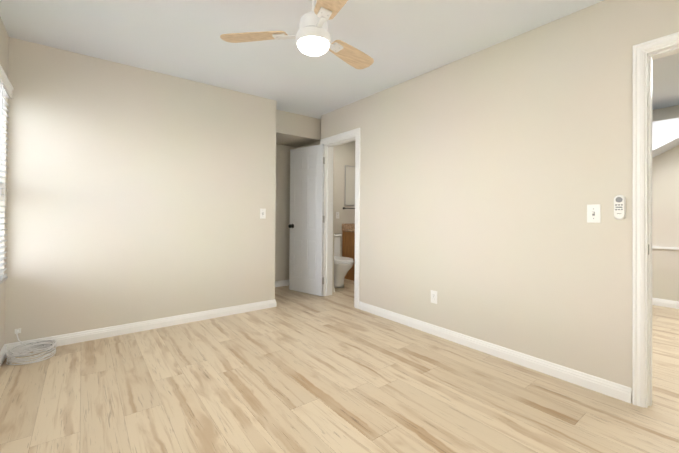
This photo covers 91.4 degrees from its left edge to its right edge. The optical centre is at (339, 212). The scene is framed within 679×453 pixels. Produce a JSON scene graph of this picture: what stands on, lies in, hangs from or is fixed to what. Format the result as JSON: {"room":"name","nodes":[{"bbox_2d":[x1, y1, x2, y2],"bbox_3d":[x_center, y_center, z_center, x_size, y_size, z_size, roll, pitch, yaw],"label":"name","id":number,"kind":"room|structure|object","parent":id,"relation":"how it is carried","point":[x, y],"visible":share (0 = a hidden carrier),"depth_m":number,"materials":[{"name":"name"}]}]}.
{"room":"empty bedroom","nodes":[
{"label":"empty bedroom","id":0,"kind":"room"},
{"bbox_2d":[0,17,8,350],"bbox_3d":[-1.186,-0.131,0.668,0.140,2.433,4.880,1,-1,-38],"label":"wall","id":1,"kind":"structure","parent":0,"point":[4,49],"depth_m":2.47,"materials":[{"name":"beige paint"}]},
{"bbox_2d":[0,343,11,366],"bbox_3d":[-1.134,1.043,0.707,0.015,0.087,4.600,1,-1,-38],"label":"baseboard","id":2,"kind":"structure","parent":1,"relation":"attached to","point":[4,349],"depth_m":2.45,"materials":[{"name":"white wood"}]},
{"bbox_2d":[0,64,13,283],"bbox_3d":[-2.045,-0.225,1.811,0.172,1.465,1.718,1,-1,-38],"label":"window unit","id":3,"kind":"structure","parent":1,"relation":"in","point":[6,88],"depth_m":2.38,"materials":[{"name":"white plastic"}]},
{"bbox_2d":[4,37,275,343],"bbox_3d":[-1.690,-0.115,3.276,2.260,2.433,0.140,1,-1,-38],"label":"wall","id":4,"kind":"structure","parent":0,"point":[135,194],"depth_m":2.98,"materials":[{"name":"beige paint"}]},
{"bbox_2d":[6,328,55,364],"bbox_3d":[-2.319,0.998,2.502,0.280,0.191,0.310,1,-1,-38],"label":"cable","id":5,"kind":"object","parent":4,"relation":"attached to","point":[12,355],"visible":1,"depth_m":2.47,"materials":[{"name":"white plastic"}]},
{"bbox_2d":[8,299,276,354],"bbox_3d":[-1.633,1.058,3.221,2.245,0.087,0.015,1,-1,-38],"label":"baseboard","id":6,"kind":"structure","parent":4,"relation":"attached to","point":[88,335],"depth_m":3.08,"materials":[{"name":"white wood"}]},
{"bbox_2d":[260,208,265,218],"bbox_3d":[-0.877,0.015,3.805,0.070,0.115,0.020,1,-1,-38],"label":"light switch","id":7,"kind":"object","parent":4,"relation":"attached to","point":[262,213],"visible":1,"depth_m":3.81,"materials":[{"name":"white plastic"}]},
{"bbox_2d":[275,141,354,280],"bbox_3d":[-0.391,-0.090,5.485,2.780,2.433,0.140,1,-1,-38],"label":"wall","id":8,"kind":"structure","parent":0,"point":[344,154],"depth_m":5.08,"materials":[{"name":"beige paint"}]},
{"bbox_2d":[275,280,288,286],"bbox_3d":[-0.352,1.083,5.415,2.500,0.087,0.015,1,-1,-38],"label":"baseboard","id":9,"kind":"structure","parent":8,"relation":"attached to","point":[283,282],"depth_m":5.01,"materials":[{"name":"white wood"}]},
{"bbox_2d":[345,165,354,205],"bbox_3d":[0.358,-0.465,5.969,0.670,0.700,0.013,1,-1,-38],"label":"bathroom mirror","id":10,"kind":"object","parent":8,"relation":"attached to","point":[349,185],"visible":0.36,"depth_m":5.82,"materials":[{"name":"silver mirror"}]},
{"bbox_2d":[0,279,678,452],"bbox_3d":[1.320,1.167,2.514,6.390,0.100,6.930,1,-1,-38],"label":"floor","id":11,"kind":"structure","parent":0,"point":[336,371],"depth_m":2.00,"materials":[{"name":"brown wood"}]},
{"bbox_2d":[334,234,353,287],"bbox_3d":[-0.056,0.738,5.056,0.470,0.775,0.702,1,-1,-38],"label":"toilet","id":12,"kind":"object","parent":11,"relation":"on","point":[343,266],"visible":0.48,"depth_m":4.90,"materials":[{"name":"white ceramic"}]},
{"bbox_2d":[342,223,354,280],"bbox_3d":[0.512,0.647,5.714,0.753,0.976,0.580,1,-1,-38],"label":"vanity cabinet","id":13,"kind":"object","parent":11,"relation":"on","point":[348,240],"visible":0.1,"depth_m":5.59,"materials":[{"name":"brown wood"}]},
{"bbox_2d":[0,0,678,118],"bbox_3d":[1.338,-1.366,2.533,6.390,0.100,6.930,1,-1,-38],"label":"ceiling","id":14,"kind":"structure","parent":0,"point":[399,41],"depth_m":2.52,"materials":[{"name":"white paint"}]},
{"bbox_2d":[220,0,373,68],"bbox_3d":[-0.064,-1.136,1.962,0.991,0.389,1.002,1,-1,-38],"label":"ceiling fan","id":15,"kind":"object","parent":14,"relation":"hanging from","point":[312,36],"visible":1,"depth_m":1.94,"materials":[{"name":"white metal"}]},
{"bbox_2d":[276,110,320,146],"bbox_3d":[-0.794,-1.169,4.676,0.850,0.293,0.650,1,-1,-38],"label":"ceiling soffit","id":16,"kind":"structure","parent":14,"relation":"attached to","point":[294,130],"depth_m":4.50,"materials":[{"name":"beige paint"}]},
{"bbox_2d":[297,0,678,387],"bbox_3d":[1.431,-0.099,2.514,0.240,2.433,6.790,1,-1,-38],"label":"wall","id":17,"kind":"structure","parent":0,"point":[488,175],"depth_m":2.46,"materials":[{"name":"beige paint"}]},
{"bbox_2d":[288,144,324,295],"bbox_3d":[-0.462,0.104,4.591,0.627,2.015,0.167,0,-1,38],"label":"bathroom door","id":18,"kind":"structure","parent":17,"relation":"in","point":[306,224],"depth_m":4.56,"materials":[{"name":"white paint"}]},
{"bbox_2d":[320,128,360,308],"bbox_3d":[0.046,0.068,4.217,0.177,2.104,0.808,1,-1,-38],"label":"door frame","id":19,"kind":"structure","parent":17,"relation":"attached to","point":[330,142],"depth_m":4.42,"materials":[{"name":"white wood"}]},
{"bbox_2d":[431,290,436,303],"bbox_3d":[0.863,0.775,3.030,0.009,0.115,0.070,1,-1,-38],"label":"outlet","id":20,"kind":"object","parent":17,"relation":"attached to","point":[433,296],"visible":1,"depth_m":3.03,"materials":[{"name":"white plastic"}]},
{"bbox_2d":[359,301,631,403],"bbox_3d":[0.966,1.074,2.886,0.015,0.087,2.408,1,-1,-38],"label":"baseboard","id":21,"kind":"structure","parent":17,"relation":"attached to","point":[602,386],"depth_m":2.44,"materials":[{"name":"white wood"}]},
{"bbox_2d":[587,204,600,222],"bbox_3d":[1.597,0.009,2.086,0.020,0.115,0.070,1,-1,-38],"label":"light switch","id":22,"kind":"object","parent":17,"relation":"attached to","point":[593,213],"visible":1,"depth_m":2.08,"materials":[{"name":"white plastic"}]},
{"bbox_2d":[614,195,625,219],"bbox_3d":[1.676,-0.030,1.983,0.023,0.151,0.056,1,-1,-38],"label":"remote","id":23,"kind":"object","parent":17,"relation":"attached to","point":[619,207],"visible":1,"depth_m":1.98,"materials":[{"name":"white plastic"}]},
{"bbox_2d":[632,32,678,407],"bbox_3d":[2.058,0.070,1.621,0.177,2.090,0.921,1,-1,-38],"label":"door frame","id":24,"kind":"structure","parent":17,"relation":"attached to","point":[645,54],"depth_m":1.91,"materials":[{"name":"white wood"}]},
{"bbox_2d":[652,105,678,300],"bbox_3d":[4.208,-0.072,3.584,0.540,2.433,4.800,1,-1,-38],"label":"wall","id":25,"kind":"structure","parent":0,"point":[665,203],"depth_m":4.03,"materials":[{"name":"beige paint"}]},
{"bbox_2d":[652,298,678,308],"bbox_3d":[4.257,1.102,3.621,0.015,0.087,4.800,1,-1,-38],"label":"baseboard","id":26,"kind":"structure","parent":25,"relation":"attached to","point":[655,301],"depth_m":4.01,"materials":[{"name":"white wood"}]}
]}

